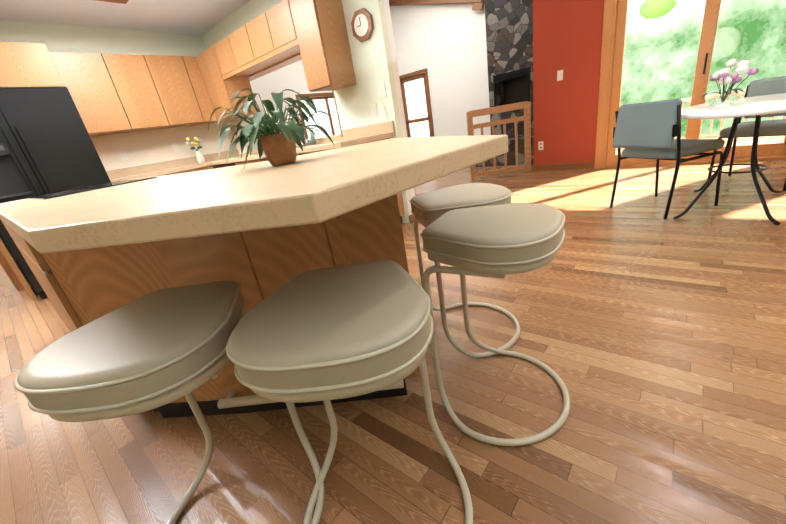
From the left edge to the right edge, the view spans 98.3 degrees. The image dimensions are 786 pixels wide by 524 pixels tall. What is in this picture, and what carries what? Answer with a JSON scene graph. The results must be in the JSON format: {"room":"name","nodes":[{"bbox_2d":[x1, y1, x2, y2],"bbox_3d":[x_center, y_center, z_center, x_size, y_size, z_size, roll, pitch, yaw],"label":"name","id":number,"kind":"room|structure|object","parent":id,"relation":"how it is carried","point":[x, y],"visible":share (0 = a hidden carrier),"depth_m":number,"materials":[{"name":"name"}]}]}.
{"room":"kitchen","nodes":[
{"label":"kitchen","id":0,"kind":"room"},
{"bbox_2d":[0,0,249,34],"bbox_3d":[0.328,-2.220,1.161,9.220,0.060,7.320,9,28,39],"label":"ceiling","id":1,"kind":"structure","parent":0,"point":[198,17],"depth_m":3.60,"materials":[{"name":"white paint"}]},
{"bbox_2d":[96,0,128,3],"bbox_3d":[-2.191,-2.295,2.591,1.430,0.059,0.590,9,28,39],"label":"ceiling light","id":2,"kind":"object","parent":1,"relation":"attached to","point":[120,1],"visible":1,"depth_m":3.17,"materials":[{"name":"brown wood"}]},
{"bbox_2d":[0,20,299,286],"bbox_3d":[-3.533,-1.853,3.746,0.120,3.700,5.820,9,28,39],"label":"wall","id":3,"kind":"structure","parent":0,"point":[69,38],"depth_m":3.96,"materials":[{"name":"white paint"}]},
{"bbox_2d":[0,250,24,290],"bbox_3d":[-4.364,-0.525,2.977,0.156,2.098,0.856,9,28,39],"label":"base cabinet","id":4,"kind":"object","parent":3,"relation":"attached to","point":[10,273],"depth_m":3.50,"materials":[{"name":"brown wood"}]},
{"bbox_2d":[0,41,67,88],"bbox_3d":[-3.513,-1.773,3.186,0.627,0.360,0.465,9,28,39],"label":"upper cabinet","id":5,"kind":"object","parent":3,"relation":"attached to","point":[22,64],"depth_m":3.02,"materials":[{"name":"brown wood"}]},
{"bbox_2d":[52,52,135,139],"bbox_3d":[-3.300,-1.785,3.669,0.347,0.760,0.470,9,28,39],"label":"upper cabinet","id":6,"kind":"object","parent":3,"relation":"attached to","point":[94,93],"depth_m":3.59,"materials":[{"name":"brown wood"}]},
{"bbox_2d":[117,149,128,160],"bbox_3d":[-3.246,-1.288,4.090,0.006,0.120,0.075,9,28,39],"label":"switch plate","id":7,"kind":"object","parent":3,"relation":"attached to","point":[123,155],"depth_m":4.09,"materials":[{"name":"white plastic"}]},
{"bbox_2d":[104,54,171,131],"bbox_3d":[-3.032,-1.952,3.967,0.347,0.760,0.400,9,28,39],"label":"upper cabinet","id":8,"kind":"object","parent":3,"relation":"attached to","point":[144,111],"depth_m":3.87,"materials":[{"name":"brown wood"}]},
{"bbox_2d":[107,148,239,179],"bbox_3d":[-2.888,-1.312,4.526,0.021,0.100,1.794,9,28,39],"label":"backsplash","id":9,"kind":"structure","parent":3,"relation":"attached to","point":[139,168],"depth_m":4.43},
{"bbox_2d":[144,55,207,131],"bbox_3d":[-2.778,-2.109,4.249,0.347,0.760,0.420,9,28,39],"label":"upper cabinet","id":10,"kind":"object","parent":3,"relation":"attached to","point":[173,80],"depth_m":4.15,"materials":[{"name":"brown wood"}]},
{"bbox_2d":[171,142,180,152],"bbox_3d":[-2.876,-1.517,4.503,0.006,0.120,0.075,9,28,39],"label":"switch plate","id":11,"kind":"object","parent":3,"relation":"attached to","point":[175,146],"depth_m":4.50,"materials":[{"name":"white plastic"}]},
{"bbox_2d":[184,56,218,127],"bbox_3d":[-2.593,-2.224,4.455,0.347,0.760,0.180,9,28,39],"label":"upper cabinet","id":12,"kind":"object","parent":3,"relation":"attached to","point":[193,71],"depth_m":4.34,"materials":[{"name":"brown wood"}]},
{"bbox_2d":[202,0,414,222],"bbox_3d":[-1.249,-2.314,3.913,3.080,3.700,0.150,9,28,39],"label":"wall","id":13,"kind":"structure","parent":0,"point":[361,95],"depth_m":3.23,"materials":[{"name":"white paint"}]},
{"bbox_2d":[196,46,256,119],"bbox_3d":[-2.128,-2.268,4.365,0.511,0.760,0.343,9,28,39],"label":"upper cabinet","id":14,"kind":"object","parent":13,"relation":"attached to","point":[220,89],"depth_m":4.24,"materials":[{"name":"brown wood"}]},
{"bbox_2d":[212,36,254,75],"bbox_3d":[-1.820,-2.416,4.005,0.380,0.320,0.343,9,28,39],"label":"upper cabinet","id":15,"kind":"object","parent":13,"relation":"attached to","point":[223,57],"depth_m":3.92,"materials":[{"name":"brown wood"}]},
{"bbox_2d":[228,26,272,71],"bbox_3d":[-1.527,-2.371,3.767,0.380,0.320,0.343,9,28,39],"label":"upper cabinet","id":16,"kind":"object","parent":13,"relation":"attached to","point":[237,42],"depth_m":3.69,"materials":[{"name":"brown wood"}]},
{"bbox_2d":[244,13,295,63],"bbox_3d":[-1.234,-2.326,3.529,0.380,0.320,0.343,9,28,39],"label":"upper cabinet","id":17,"kind":"object","parent":13,"relation":"attached to","point":[256,31],"depth_m":3.45,"materials":[{"name":"brown wood"}]},
{"bbox_2d":[264,0,295,51],"bbox_3d":[-0.945,-2.281,3.294,0.370,0.320,0.343,9,28,39],"label":"upper cabinet","id":18,"kind":"object","parent":13,"relation":"attached to","point":[278,19],"depth_m":3.19,"materials":[{"name":"brown wood"}]},
{"bbox_2d":[240,53,342,151],"bbox_3d":[-1.343,-1.920,4.216,2.010,0.895,0.190,9,28,39],"label":"trim","id":19,"kind":"structure","parent":13,"relation":"attached to","point":[279,65],"depth_m":3.96,"materials":[{"name":"brown wood"}]},
{"bbox_2d":[288,0,355,91],"bbox_3d":[-0.645,-2.038,3.160,0.319,0.760,0.343,9,28,39],"label":"upper cabinet","id":20,"kind":"object","parent":13,"relation":"attached to","point":[322,41],"depth_m":3.06,"materials":[{"name":"brown wood"}]},
{"bbox_2d":[351,8,373,41],"bbox_3d":[-0.273,-2.099,3.015,0.231,0.231,0.040,9,28,39],"label":"clock","id":21,"kind":"object","parent":13,"relation":"attached to","point":[362,24],"visible":0.98,"depth_m":3.00,"materials":[{"name":"brown wood"}]},
{"bbox_2d":[342,121,394,139],"bbox_3d":[-0.266,-1.330,3.449,0.710,0.100,0.020,9,28,39],"label":"backsplash","id":22,"kind":"structure","parent":13,"relation":"attached to","point":[374,129],"depth_m":3.41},
{"bbox_2d":[370,103,377,116],"bbox_3d":[-0.186,-1.477,3.305,0.080,0.120,0.012,9,28,39],"label":"switch plate","id":23,"kind":"object","parent":13,"relation":"attached to","point":[373,108],"depth_m":3.30,"materials":[{"name":"white plastic"}]},
{"bbox_2d":[375,49,379,58],"bbox_3d":[-0.141,-1.867,3.047,0.040,0.070,0.012,9,28,39],"label":"switch plate","id":24,"kind":"object","parent":13,"relation":"attached to","point":[377,50],"depth_m":3.04,"materials":[{"name":"white plastic"}]},
{"bbox_2d":[376,107,386,120],"bbox_3d":[-0.101,-1.419,3.260,0.080,0.120,0.012,9,28,39],"label":"switch plate","id":25,"kind":"object","parent":13,"relation":"attached to","point":[382,113],"depth_m":3.26,"materials":[{"name":"white plastic"}]},
{"bbox_2d":[378,83,386,98],"bbox_3d":[-0.101,-1.589,3.165,0.080,0.120,0.012,9,28,39],"label":"switch plate","id":26,"kind":"object","parent":13,"relation":"attached to","point":[382,91],"depth_m":3.16,"materials":[{"name":"white plastic"}]},
{"bbox_2d":[409,214,414,223],"bbox_3d":[-0.428,-0.575,4.143,1.712,0.085,0.174,9,28,39],"label":"baseboard","id":27,"kind":"structure","parent":13,"relation":"attached to","point":[411,218],"depth_m":3.57,"materials":[{"name":"brown wood"}]},
{"bbox_2d":[288,60,331,118],"bbox_3d":[-1.776,-3.849,7.954,0.120,3.700,3.900,9,28,39],"label":"wall","id":28,"kind":"structure","parent":0,"point":[296,70],"depth_m":7.47,"materials":[{"name":"white paint"}]},
{"bbox_2d":[295,92,338,138],"bbox_3d":[-1.480,-3.504,8.272,0.019,1.120,1.840,9,28,39],"label":"window","id":29,"kind":"structure","parent":28,"relation":"in","point":[315,96],"depth_m":8.01,"materials":[{"name":"brown wood"}]},
{"bbox_2d":[0,133,785,523],"bbox_3d":[-0.470,-0.568,4.342,14.200,0.060,10.200,9,28,39],"label":"floor","id":30,"kind":"structure","parent":0,"point":[652,337],"depth_m":1.25,"materials":[{"name":"brown wood"}]},
{"bbox_2d":[0,87,110,299],"bbox_3d":[-3.374,-0.656,3.327,0.875,1.765,0.881,9,28,39],"label":"fridge","id":31,"kind":"object","parent":30,"relation":"on","point":[47,146],"visible":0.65,"depth_m":2.98,"materials":[{"name":"black metal"}]},
{"bbox_2d":[14,280,323,523],"bbox_3d":[-0.483,0.441,0.844,0.467,0.674,0.423,-8,22,5],"label":"stool","id":32,"kind":"object","parent":30,"relation":"on","point":[153,350],"visible":0.96,"depth_m":0.64,"materials":[{"name":"beige leather"}]},
{"bbox_2d":[3,203,420,417],"bbox_3d":[-1.057,0.038,1.820,2.600,0.875,1.074,9,28,39],"label":"kitchen island","id":33,"kind":"object","parent":30,"relation":"on","point":[377,236],"depth_m":1.14,"materials":[{"name":"brown wood"}]},
{"bbox_2d":[0,135,507,314],"bbox_3d":[-0.915,-0.430,1.681,2.980,0.040,1.448,9,28,39],"label":"island countertop","id":34,"kind":"structure","parent":33,"relation":"on","point":[114,247],"depth_m":0.75,"materials":[{"name":"beige stone"}]},
{"bbox_2d":[25,176,159,198],"bbox_3d":[-1.800,-0.432,1.997,0.920,0.008,0.470,9,28,39],"label":"cooktop","id":35,"kind":"object","parent":34,"relation":"in","point":[116,183],"depth_m":1.85,"materials":[{"name":"metal"}]},
{"bbox_2d":[208,88,334,169],"bbox_3d":[-0.369,-0.423,1.071,0.343,0.221,0.395,9,28,39],"label":"plant","id":36,"kind":"object","parent":34,"relation":"on","point":[277,147],"visible":1,"depth_m":1.03,"materials":[{"name":"green plant"}]},
{"bbox_2d":[226,260,472,523],"bbox_3d":[-0.069,0.387,0.800,0.467,0.674,0.423,-8,22,5],"label":"stool","id":37,"kind":"object","parent":30,"relation":"on","point":[326,335],"visible":1,"depth_m":0.59,"materials":[{"name":"beige leather"}]},
{"bbox_2d":[312,136,404,223],"bbox_3d":[-0.314,-0.700,3.335,0.429,0.875,0.717,9,28,39],"label":"base cabinet","id":38,"kind":"object","parent":30,"relation":"on","point":[399,196],"depth_m":3.49,"materials":[{"name":"brown wood"}]},
{"bbox_2d":[110,132,395,181],"bbox_3d":[-1.707,-1.066,3.601,3.058,0.040,1.794,9,28,39],"label":"countertop","id":39,"kind":"structure","parent":38,"relation":"on","point":[308,148],"depth_m":3.72,"materials":[{"name":"beige stone"}]},
{"bbox_2d":[409,183,519,357],"bbox_3d":[0.345,0.015,1.548,0.423,0.674,0.467,-13,22,-7],"label":"stool","id":40,"kind":"object","parent":30,"relation":"on","point":[428,208],"visible":0.79,"depth_m":1.40,"materials":[{"name":"beige leather"}]},
{"bbox_2d":[420,203,569,445],"bbox_3d":[0.363,0.179,1.132,0.423,0.674,0.467,4,26,32],"label":"stool","id":41,"kind":"object","parent":30,"relation":"on","point":[498,241],"visible":0.96,"depth_m":0.96,"materials":[{"name":"beige"}]},
{"bbox_2d":[466,101,530,181],"bbox_3d":[1.572,-1.764,5.013,0.906,0.990,0.070,-10,22,0],"label":"railing","id":42,"kind":"object","parent":30,"relation":"on","point":[525,106],"visible":0.96,"depth_m":4.91,"materials":[{"name":"brown wood"}]},
{"bbox_2d":[476,0,533,166],"bbox_3d":[2.479,-3.712,5.794,1.975,3.698,1.746,9,28,39],"label":"stone fireplace","id":43,"kind":"object","parent":30,"relation":"on","point":[509,33],"visible":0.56,"depth_m":5.80,"materials":[{"name":"black stone"}]},
{"bbox_2d":[610,99,724,218],"bbox_3d":[2.118,-0.829,2.650,0.561,0.829,0.502,-14,22,-11],"label":"chair","id":44,"kind":"object","parent":30,"relation":"on","point":[648,130],"visible":0.98,"depth_m":2.47,"materials":[{"name":"grey fabric"}]},
{"bbox_2d":[612,99,724,159],"bbox_3d":[2.084,-1.024,2.571,0.560,0.403,0.468,-14,22,-11],"label":"cushion","id":45,"kind":"object","parent":44,"relation":"on","point":[646,130],"depth_m":2.46,"materials":[{"name":"grey fabric"}]},
{"bbox_2d":[674,93,785,225],"bbox_3d":[2.521,-0.764,2.475,0.820,0.729,1.320,9,28,39],"label":"dining table","id":46,"kind":"object","parent":30,"relation":"on","point":[757,107],"visible":0.92,"depth_m":2.34,"materials":[{"name":"white"}]},
{"bbox_2d":[699,59,758,107],"bbox_3d":[2.263,-1.211,2.309,0.276,0.291,0.294,9,28,39],"label":"vase","id":47,"kind":"object","parent":46,"relation":"on","point":[735,77],"visible":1,"depth_m":2.27,"materials":[{"name":"clear glass"}]},
{"bbox_2d":[707,76,785,190],"bbox_3d":[3.140,-1.088,2.855,0.561,0.829,0.502,-21,24,-26],"label":"chair","id":48,"kind":"object","parent":30,"relation":"on","point":[769,86],"visible":0.67,"depth_m":2.87,"materials":[{"name":"black metal"}]},
{"bbox_2d":[719,76,785,137],"bbox_3d":[3.107,-1.283,2.777,0.560,0.403,0.468,-21,24,-26],"label":"cushion","id":49,"kind":"object","parent":48,"relation":"on","point":[775,85],"depth_m":2.85,"materials":[{"name":"grey fabric"}]},
{"bbox_2d":[390,4,490,136],"bbox_3d":[1.642,-4.291,7.588,5.900,3.700,0.120,9,28,39],"label":"wall","id":50,"kind":"structure","parent":0,"point":[445,45],"depth_m":7.76,"materials":[{"name":"white paint"}]},
{"bbox_2d":[399,68,433,136],"bbox_3d":[0.631,-3.713,8.769,0.940,2.090,0.090,9,28,39],"label":"window","id":51,"kind":"structure","parent":50,"relation":"in","point":[416,76],"depth_m":8.54,"materials":[{"name":"brown wood"}]},
{"bbox_2d":[533,0,603,164],"bbox_3d":[4.140,-2.211,2.978,5.620,2.500,0.120,9,28,39],"label":"wall","id":52,"kind":"structure","parent":0,"point":[567,37],"depth_m":4.46,"materials":[{"name":"red paint"}]},
{"bbox_2d":[538,141,543,149],"bbox_3d":[2.156,-1.693,4.955,0.070,0.120,0.010,9,28,39],"label":"electrical outlet","id":53,"kind":"object","parent":52,"relation":"attached to","point":[540,144],"depth_m":4.95,"materials":[{"name":"white plastic"}]},
{"bbox_2d":[557,70,562,80],"bbox_3d":[2.203,-2.462,4.484,0.070,0.120,0.012,9,28,39],"label":"switch plate","id":54,"kind":"object","parent":52,"relation":"attached to","point":[559,73],"depth_m":4.48,"materials":[{"name":"white plastic"}]},
{"bbox_2d":[533,162,594,170],"bbox_3d":[4.276,-1.110,3.459,5.512,0.085,0.134,9,28,39],"label":"baseboard","id":55,"kind":"structure","parent":52,"relation":"attached to","point":[573,166],"depth_m":4.86,"materials":[{"name":"brown wood"}]},
{"bbox_2d":[594,0,785,168],"bbox_3d":[4.173,-2.043,3.034,4.020,2.140,0.150,9,28,39],"label":"door frame","id":56,"kind":"structure","parent":52,"relation":"attached to","point":[613,42],"depth_m":3.96,"materials":[{"name":"brown wood"}]},
{"label":"outside","id":57,"kind":"structure","parent":0,"visible":0},
{"bbox_2d":[301,78,429,139],"bbox_3d":[-0.645,-3.384,8.077,3.020,2.800,3.970,9,28,39],"label":"window glass","id":58,"kind":"object","parent":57,"point":[417,128],"depth_m":9.16,"materials":[{"name":"glass"}]},
{"bbox_2d":[620,0,785,136],"bbox_3d":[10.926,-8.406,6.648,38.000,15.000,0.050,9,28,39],"label":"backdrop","id":59,"kind":"structure","parent":57,"point":[650,87],"depth_m":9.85,"materials":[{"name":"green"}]},
{"bbox_3d":[-0.200,-5.055,5.177,5.900,0.060,5.283,9,28,39],"label":"ceiling","id":60,"kind":"structure","parent":0,"visible":0},
{"bbox_2d":[389,0,483,10],"bbox_3d":[0.760,-5.657,7.402,2.607,1.005,0.160,9,28,39],"label":"beam","id":61,"kind":"structure","parent":60,"relation":"attached to","point":[477,5],"depth_m":7.19,"materials":[{"name":"brown wood"}]},
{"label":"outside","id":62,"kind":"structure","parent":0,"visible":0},
{"bbox_3d":[6.908,-1.016,3.353,8.300,0.080,2.900,9,28,39],"label":"deck","id":63,"kind":"object","parent":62,"visible":0},
{"bbox_2d":[681,90,785,134],"bbox_3d":[7.628,-2.000,4.050,8.300,0.980,0.150,9,28,39],"label":"rail","id":64,"kind":"object","parent":63,"relation":"on","point":[709,97],"depth_m":5.70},
{"bbox_3d":[9.516,-3.441,10.648,80.000,0.200,90.000,9,28,39],"label":"lawn","id":65,"kind":"structure","parent":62,"visible":0},
{"bbox_2d":[639,0,677,18],"bbox_3d":[7.366,-4.936,5.710,5.581,7.278,3.067,9,28,39],"label":"tree","id":66,"kind":"object","parent":65,"relation":"on","point":[652,7],"depth_m":7.01,"materials":[{"name":"plant"}]}
]}

